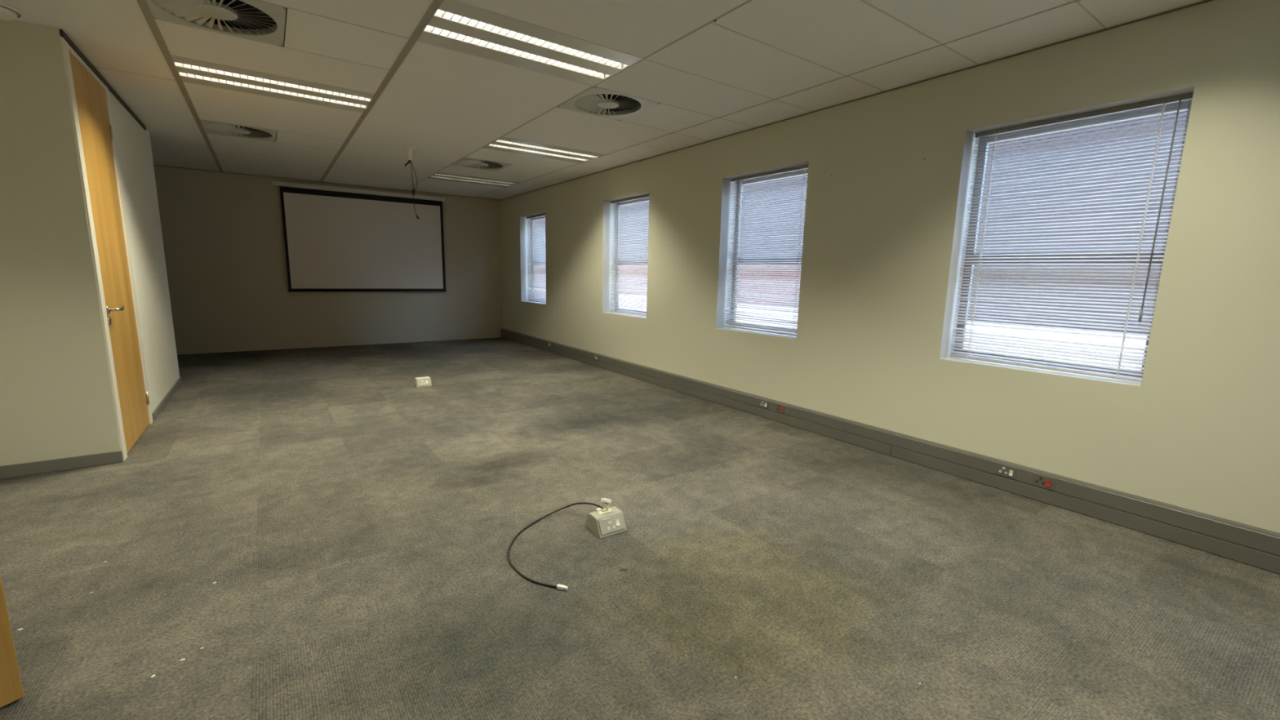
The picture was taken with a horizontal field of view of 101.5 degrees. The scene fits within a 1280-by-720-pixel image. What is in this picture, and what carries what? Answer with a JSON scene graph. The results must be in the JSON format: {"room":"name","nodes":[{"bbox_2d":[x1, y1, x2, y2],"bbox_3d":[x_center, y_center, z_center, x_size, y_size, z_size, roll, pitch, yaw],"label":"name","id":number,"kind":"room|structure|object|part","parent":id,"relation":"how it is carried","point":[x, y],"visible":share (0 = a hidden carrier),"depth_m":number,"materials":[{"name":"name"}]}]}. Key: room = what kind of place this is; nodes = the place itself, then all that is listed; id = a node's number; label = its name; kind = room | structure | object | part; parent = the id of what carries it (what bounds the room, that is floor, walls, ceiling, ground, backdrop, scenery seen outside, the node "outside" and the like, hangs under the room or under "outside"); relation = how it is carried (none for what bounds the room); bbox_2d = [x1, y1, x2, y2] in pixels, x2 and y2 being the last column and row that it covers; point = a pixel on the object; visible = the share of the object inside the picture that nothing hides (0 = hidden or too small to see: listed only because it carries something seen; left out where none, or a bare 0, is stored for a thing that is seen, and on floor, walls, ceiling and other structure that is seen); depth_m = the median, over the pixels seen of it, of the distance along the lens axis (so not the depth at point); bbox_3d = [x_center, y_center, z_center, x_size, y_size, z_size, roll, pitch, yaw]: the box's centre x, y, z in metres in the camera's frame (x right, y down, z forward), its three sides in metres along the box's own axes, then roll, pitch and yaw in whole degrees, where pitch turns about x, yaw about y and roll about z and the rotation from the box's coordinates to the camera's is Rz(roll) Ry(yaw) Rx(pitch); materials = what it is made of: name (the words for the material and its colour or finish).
{"room":"empty conference room","nodes":[
{"label":"empty conference room","id":0,"kind":"room"},
{"bbox_2d":[0,19,120,466],"bbox_3d":[-3.715,-0.660,2.951,0.895,2.720,0.124,-5,11,-35],"label":"wall","id":1,"kind":"structure","parent":0,"point":[56,400],"depth_m":3.06,"materials":[{"name":"beige paint"}]},
{"bbox_2d":[0,450,123,478],"bbox_3d":[-3.651,0.650,3.146,0.781,0.074,0.014,-5,11,-35],"label":"baseboard","id":2,"kind":"structure","parent":1,"relation":"attached to","point":[82,461],"depth_m":3.21,"materials":[{"name":"grey plastic"}]},
{"bbox_2d":[60,35,179,448],"bbox_3d":[-4.200,-0.886,4.261,0.160,2.720,2.850,-5,11,-35],"label":"wall","id":3,"kind":"structure","parent":0,"point":[133,144],"depth_m":4.62,"materials":[{"name":"white paint"}]},
{"bbox_2d":[58,28,146,130],"bbox_3d":[-4.024,-2.044,4.003,0.012,0.034,2.574,-5,11,-35],"label":"trim","id":4,"kind":"structure","parent":3,"relation":"attached to","point":[62,33],"depth_m":3.62,"materials":[{"name":"metal"}]},
{"bbox_2d":[60,36,152,461],"bbox_3d":[-3.650,-0.665,3.586,0.196,2.525,1.063,-5,11,-35],"label":"door","id":5,"kind":"structure","parent":3,"relation":"in","point":[89,97],"depth_m":3.53,"materials":[{"name":"brown wood"}]},
{"bbox_3d":[-3.408,-0.250,3.361,0.008,0.052,0.052,-5,11,-35],"label":"keyhole plate","id":6,"kind":"part","parent":5,"relation":"part of","materials":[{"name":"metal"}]},
{"bbox_3d":[-3.415,-0.332,3.410,0.064,0.052,0.164,-5,11,-35],"label":"handle","id":7,"kind":"part","parent":5,"relation":"part of","materials":[{"name":"metal"}]},
{"bbox_2d":[151,377,182,421],"bbox_3d":[-4.472,0.339,4.967,0.014,0.062,1.755,-5,11,-35],"label":"baseboard","id":8,"kind":"structure","parent":3,"relation":"attached to","point":[157,410],"depth_m":4.79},
{"bbox_2d":[153,164,502,350],"bbox_3d":[-5.309,-1.548,8.143,6.450,2.720,0.200,-5,11,-35],"label":"wall","id":9,"kind":"structure","parent":0,"point":[223,235],"depth_m":7.87,"materials":[{"name":"grey paint"}]},
{"bbox_2d":[153,164,497,199],"bbox_3d":[-5.146,-2.725,7.918,6.239,0.007,0.010,-5,11,-35],"label":"trim","id":10,"kind":"structure","parent":9,"relation":"attached to","point":[153,165],"depth_m":7.99,"materials":[{"name":"metal"}]},
{"bbox_2d":[176,333,500,355],"bbox_3d":[-5.216,-0.230,8.313,6.194,0.068,0.014,-5,11,-35],"label":"baseboard","id":11,"kind":"structure","parent":9,"relation":"attached to","point":[495,335],"depth_m":8.42,"materials":[{"name":"grey paint"}]},
{"bbox_2d":[271,180,446,291],"bbox_3d":[-4.424,-1.933,8.523,2.450,1.625,0.090,-5,11,-35],"label":"projection screen","id":12,"kind":"object","parent":9,"relation":"attached to","point":[336,238],"visible":1,"depth_m":8.45,"materials":[{"name":"white fabric"}]},
{"bbox_2d":[0,0,1205,199],"bbox_3d":[-1.203,-1.863,2.367,6.880,0.253,14.134,-5,11,-35],"label":"ceiling","id":13,"kind":"structure","parent":0,"point":[446,104],"depth_m":3.42,"materials":[{"name":"tile"}]},
{"bbox_2d":[0,2,22,20],"bbox_3d":[-3.359,-1.815,2.720,0.200,0.044,0.200,-5,11,-35],"label":"smoke detector","id":14,"kind":"object","parent":13,"relation":"attached to","point":[7,12],"visible":1,"depth_m":2.73,"materials":[{"name":"white plastic"}]},
{"bbox_2d":[146,0,285,45],"bbox_3d":[-2.213,-1.838,2.733,0.588,0.056,0.588,-5,11,-35],"label":"ceiling vent","id":15,"kind":"object","parent":13,"relation":"in","point":[251,20],"visible":1,"depth_m":2.79,"materials":[{"name":"white metal"}]},
{"bbox_2d":[200,120,276,142],"bbox_3d":[-3.939,-2.272,5.148,0.588,0.056,0.588,-5,11,-35],"label":"ceiling vent","id":16,"kind":"object","parent":13,"relation":"in","point":[212,127],"visible":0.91,"depth_m":5.16,"materials":[{"name":"white metal"}]},
{"bbox_2d":[170,54,374,112],"bbox_3d":[-2.658,-2.056,3.866,1.192,0.090,0.592,-5,11,-35],"label":"ceiling light","id":17,"kind":"object","parent":13,"relation":"attached to","point":[190,70],"visible":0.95,"depth_m":3.83,"materials":[{"name":"metal"}]},
{"bbox_2d":[136,0,444,182],"bbox_3d":[-1.466,-1.711,2.206,1.238,0.004,13.734,-5,11,-35],"label":"grid","id":18,"kind":"object","parent":13,"relation":"attached to","point":[143,4],"visible":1,"depth_m":3.46,"materials":[{"name":"white metal"}]},
{"bbox_2d":[401,146,417,160],"bbox_3d":[-2.505,-2.240,5.688,0.150,0.134,0.150,-5,11,-35],"label":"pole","id":19,"kind":"object","parent":13,"relation":"attached to","point":[409,148],"visible":1,"depth_m":5.67,"materials":[{"name":"white plastic"}]},
{"bbox_3d":[-2.503,-2.291,5.680,0.150,0.030,0.150,-5,11,-35],"label":"ceiling plate","id":20,"kind":"part","parent":19,"relation":"part of","materials":[{"name":"white plastic"}]},
{"bbox_2d":[404,160,418,218],"bbox_3d":[-2.504,-1.910,5.737,0.125,0.707,0.042,-5,11,-35],"label":"cable","id":21,"kind":"object","parent":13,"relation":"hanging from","point":[409,161],"visible":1,"depth_m":5.74,"materials":[{"name":"black plastic"}]},
{"bbox_3d":[-2.487,-1.928,5.733,0.052,0.670,0.020,-1,10,-16],"label":"cord","id":22,"kind":"part","parent":21,"relation":"part of","materials":[{"name":"black plastic"}]},
{"bbox_3d":[-2.480,-2.063,5.734,0.065,0.405,0.013,-5,11,-35],"label":"cord","id":23,"kind":"part","parent":21,"relation":"part of","materials":[{"name":"black plastic"}]},
{"bbox_2d":[427,172,520,186],"bbox_3d":[-2.422,-2.674,7.651,1.192,0.090,0.592,-5,11,-35],"label":"ceiling light","id":24,"kind":"object","parent":13,"relation":"attached to","point":[438,175],"visible":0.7,"depth_m":7.63,"materials":[{"name":"metal"}]},
{"bbox_2d":[452,157,511,171],"bbox_3d":[-1.977,-2.456,6.517,0.588,0.056,0.588,-5,11,-35],"label":"ceiling vent","id":25,"kind":"object","parent":13,"relation":"in","point":[469,162],"visible":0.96,"depth_m":6.52,"materials":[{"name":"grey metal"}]},
{"bbox_2d":[417,0,642,85],"bbox_3d":[-0.641,-1.888,3.102,1.192,0.090,0.592,-5,11,-35],"label":"ceiling light","id":26,"kind":"object","parent":13,"relation":"attached to","point":[455,25],"visible":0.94,"depth_m":3.06,"materials":[{"name":"metal"}]},
{"bbox_2d":[483,137,605,163],"bbox_3d":[-1.041,-2.327,5.719,1.192,0.090,0.592,-5,11,-35],"label":"ceiling light","id":27,"kind":"object","parent":13,"relation":"attached to","point":[503,144],"visible":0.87,"depth_m":5.69,"materials":[{"name":"metal"}]},
{"bbox_2d":[93,0,1106,160],"bbox_3d":[-0.082,-1.598,1.691,5.259,0.001,10.809,-5,11,-35],"label":"grid","id":28,"kind":"object","parent":13,"relation":"attached to","point":[864,2],"visible":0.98,"depth_m":3.09,"materials":[{"name":"white metal"}]},
{"bbox_2d":[559,86,658,119],"bbox_3d":[-0.251,-2.022,4.102,0.588,0.056,0.588,-5,11,-35],"label":"ceiling vent","id":29,"kind":"object","parent":13,"relation":"in","point":[597,101],"visible":0.94,"depth_m":4.11,"materials":[{"name":"white metal"}]},
{"bbox_2d":[404,0,1080,197],"bbox_3d":[-0.976,-1.756,2.549,4.812,0.006,13.734,-5,11,-35],"label":"grid","id":30,"kind":"object","parent":13,"relation":"attached to","point":[748,1],"visible":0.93,"depth_m":3.35,"materials":[{"name":"white metal"}]},
{"bbox_2d":[0,337,1279,719],"bbox_3d":[-1.301,0.858,2.785,6.980,0.120,14.134,-5,11,-35],"label":"floor","id":31,"kind":"structure","parent":0,"point":[354,524],"depth_m":2.22,"materials":[{"name":"grey carpet"}]},
{"bbox_2d":[0,573,23,707],"bbox_3d":[-2.011,0.041,0.943,0.163,2.040,0.970,6,10,26],"label":"door","id":32,"kind":"structure","parent":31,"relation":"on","point":[11,685],"depth_m":1.49,"materials":[{"name":"brown wood"}]},
{"bbox_2d":[413,376,431,387],"bbox_3d":[-2.393,0.237,5.767,0.152,0.090,0.160,-5,11,-33],"label":"box","id":33,"kind":"object","parent":31,"relation":"on","point":[425,381],"visible":1,"depth_m":5.72,"materials":[{"name":"white plastic"}]},
{"bbox_3d":[-2.394,0.195,5.762,0.140,0.005,0.068,-5,11,-33],"label":"lid","id":34,"kind":"part","parent":33,"relation":"part of","materials":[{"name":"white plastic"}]},
{"bbox_3d":[-2.360,0.245,5.718,0.132,0.062,0.036,-5,11,-33],"label":"socket panel","id":35,"kind":"part","parent":33,"relation":"part of","materials":[{"name":"white plastic"}]},
{"bbox_2d":[506,502,602,590],"bbox_3d":[-0.417,0.816,2.457,0.381,0.105,0.674,3,10,11],"label":"cable","id":36,"kind":"object","parent":31,"relation":"on","point":[561,587],"visible":1,"depth_m":2.39,"materials":[{"name":"black rubber"}]},
{"bbox_2d":[585,497,626,538],"bbox_3d":[-0.171,0.766,2.618,0.152,0.162,0.160,-5,11,-33],"label":"box","id":37,"kind":"object","parent":31,"relation":"on","point":[607,522],"visible":1,"depth_m":2.59,"materials":[{"name":"white plastic"}]},
{"bbox_2d":[596,497,612,514],"bbox_3d":[-0.179,0.722,2.623,0.071,0.077,0.045,-5,11,-35],"label":"plug","id":38,"kind":"object","parent":37,"relation":"attached to","point":[606,501],"depth_m":2.62,"materials":[{"name":"white plastic"}]},
{"bbox_3d":[-0.138,0.809,2.575,0.132,0.062,0.036,-5,11,-33],"label":"socket panel","id":39,"kind":"part","parent":37,"relation":"part of","materials":[{"name":"white plastic"}]},
{"bbox_2d":[500,0,1279,533],"bbox_3d":[1.433,-0.796,4.442,0.235,2.720,14.134,-5,11,-35],"label":"wall","id":40,"kind":"structure","parent":0,"point":[1200,433],"depth_m":3.32,"materials":[{"name":"beige paint"}]},
{"bbox_2d":[520,211,546,304],"bbox_3d":[-1.700,-1.692,8.808,0.232,1.455,1.027,-5,11,-35],"label":"window","id":41,"kind":"structure","parent":40,"relation":"in","point":[523,244],"depth_m":9.18,"materials":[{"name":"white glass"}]},
{"bbox_2d":[526,213,546,302],"bbox_3d":[-1.694,-1.694,8.796,0.030,1.439,0.985,-5,11,-35],"label":"blind","id":42,"kind":"object","parent":41,"relation":"attached to","point":[530,266],"visible":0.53,"depth_m":8.89,"materials":[{"name":"white plastic"}]},
{"bbox_3d":[-1.621,-1.700,8.864,0.038,1.455,1.027,-5,11,-35],"label":"frame","id":43,"kind":"part","parent":41,"relation":"part of","materials":[{"name":"white metal"}]},
{"bbox_2d":[593,354,598,360],"bbox_3d":[-0.606,-0.033,7.155,0.010,0.068,0.110,-5,11,-35],"label":"power socket","id":44,"kind":"object","parent":40,"relation":"attached to","point":[595,357],"visible":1,"depth_m":7.15,"materials":[{"name":"white plastic"}]},
{"bbox_2d":[602,191,649,318],"bbox_3d":[-0.105,-1.291,6.577,0.232,1.455,1.019,-5,11,-35],"label":"window","id":45,"kind":"structure","parent":40,"relation":"in","point":[607,217],"depth_m":6.94,"materials":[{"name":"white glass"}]},
{"bbox_2d":[609,194,648,316],"bbox_3d":[-0.104,-1.294,6.572,0.030,1.439,0.995,-5,11,-35],"label":"blind","id":46,"kind":"object","parent":45,"relation":"attached to","point":[615,273],"visible":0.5,"depth_m":6.62,"materials":[{"name":"white plastic"}]},
{"bbox_3d":[-0.324,-1.343,6.881,0.030,1.413,0.003,-5,11,-35],"label":"ladder cord","id":47,"kind":"part","parent":46,"relation":"part of","materials":[{"name":"white fabric"}]},
{"bbox_3d":[-0.119,-0.591,6.688,0.024,0.012,0.991,-5,11,-35],"label":"rail","id":48,"kind":"part","parent":46,"relation":"part of","materials":[{"name":"white metal"}]},
{"bbox_3d":[-0.026,-1.299,6.632,0.038,1.455,1.019,-5,11,-35],"label":"frame","id":49,"kind":"part","parent":45,"relation":"part of","materials":[{"name":"white metal"}]},
{"bbox_2d":[715,160,808,339],"bbox_3d":[1.158,-0.974,4.810,0.232,1.455,0.994,-5,11,-35],"label":"window","id":50,"kind":"structure","parent":40,"relation":"in","point":[725,226],"depth_m":5.14,"materials":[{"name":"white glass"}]},
{"bbox_2d":[724,164,808,359],"bbox_3d":[1.115,-0.875,4.787,0.140,1.637,0.978,-5,11,-35],"label":"blind","id":51,"kind":"object","parent":50,"relation":"attached to","point":[804,166],"visible":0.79,"depth_m":4.82,"materials":[{"name":"white plastic"}]},
{"bbox_3d":[0.947,-1.024,5.104,0.030,1.413,0.003,-5,11,-35],"label":"ladder cord","id":52,"kind":"part","parent":51,"relation":"part of","materials":[{"name":"white fabric"}]},
{"bbox_3d":[1.145,-0.273,4.921,0.024,0.012,0.966,-5,11,-35],"label":"rail","id":53,"kind":"part","parent":51,"relation":"part of","materials":[{"name":"white metal"}]},
{"bbox_3d":[1.372,-0.916,4.508,0.030,1.413,0.003,-5,11,-35],"label":"ladder cord","id":54,"kind":"part","parent":51,"relation":"part of","materials":[{"name":"white fabric"}]},
{"bbox_2d":[759,399,768,408],"bbox_3d":[1.119,0.401,4.742,0.010,0.068,0.110,-5,11,-35],"label":"power socket","id":55,"kind":"object","parent":40,"relation":"attached to","point":[762,403],"visible":1,"depth_m":4.74,"materials":[{"name":"white plastic"}]},
{"bbox_2d":[775,404,785,413],"bbox_3d":[1.229,0.428,4.589,0.010,0.068,0.110,-5,11,-35],"label":"power socket","id":56,"kind":"object","parent":40,"relation":"attached to","point":[780,408],"visible":1,"depth_m":4.59,"materials":[{"name":"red plastic"}]},
{"bbox_2d":[501,0,1213,199],"bbox_3d":[1.357,-1.973,4.178,0.010,0.006,13.734,-5,11,-35],"label":"trim","id":57,"kind":"structure","parent":40,"relation":"attached to","point":[1206,1],"depth_m":3.30,"materials":[{"name":"metal"}]},
{"bbox_2d":[500,328,1279,573],"bbox_3d":[1.284,0.469,4.570,0.056,0.167,13.724,-5,11,-35],"label":"baseboard","id":58,"kind":"structure","parent":40,"relation":"attached to","point":[1255,546],"depth_m":3.23,"materials":[{"name":"grey plastic"}]},
{"bbox_2d":[995,463,1017,479],"bbox_3d":[2.230,0.680,3.188,0.010,0.068,0.110,-5,11,-35],"label":"power socket","id":59,"kind":"object","parent":40,"relation":"attached to","point":[1002,470],"visible":1,"depth_m":3.19,"materials":[{"name":"white plastic"}]},
{"bbox_2d":[1031,473,1055,490],"bbox_3d":[2.339,0.707,3.035,0.010,0.068,0.110,-5,11,-35],"label":"power socket","id":60,"kind":"object","parent":40,"relation":"attached to","point":[1038,480],"visible":1,"depth_m":3.03,"materials":[{"name":"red plastic"}]},
{"bbox_2d":[938,85,1195,386],"bbox_3d":[2.410,-0.659,3.059,0.232,1.455,1.010,-5,11,-35],"label":"window","id":61,"kind":"structure","parent":40,"relation":"in","point":[969,145],"depth_m":3.27,"materials":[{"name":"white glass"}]},
{"bbox_2d":[949,92,1193,382],"bbox_3d":[2.406,-0.662,3.051,0.043,1.439,0.986,-5,11,-35],"label":"blind","id":62,"kind":"object","parent":61,"relation":"attached to","point":[1188,96],"visible":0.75,"depth_m":2.99,"materials":[{"name":"grey plastic"}]},
{"bbox_3d":[2.193,-0.710,3.360,0.030,1.413,0.003,-5,11,-35],"label":"ladder cord","id":63,"kind":"part","parent":62,"relation":"part of","materials":[{"name":"white fabric"}]},
{"bbox_3d":[2.396,0.042,3.170,0.024,0.012,0.982,-5,11,-35],"label":"rail","id":64,"kind":"part","parent":62,"relation":"part of","materials":[{"name":"white metal"}]},
{"bbox_3d":[2.628,-0.601,2.751,0.030,1.413,0.003,-5,11,-35],"label":"ladder cord","id":65,"kind":"part","parent":62,"relation":"part of","materials":[{"name":"white fabric"}]},
{"label":"outside","id":66,"kind":"structure","parent":0,"visible":0},
{"bbox_3d":[14.560,-0.887,35.094,56.000,0.100,100.000,-5,11,-35],"label":"ground","id":67,"kind":"structure","parent":66,"visible":0},
{"bbox_2d":[533,110,1187,370],"bbox_3d":[0.369,-7.034,29.964,8.120,13.100,46.250,-5,11,-35],"label":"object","id":68,"kind":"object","parent":67,"relation":"on","point":[1116,340],"visible":0.02,"depth_m":11.33,"materials":[{"name":"brick"}]}
]}

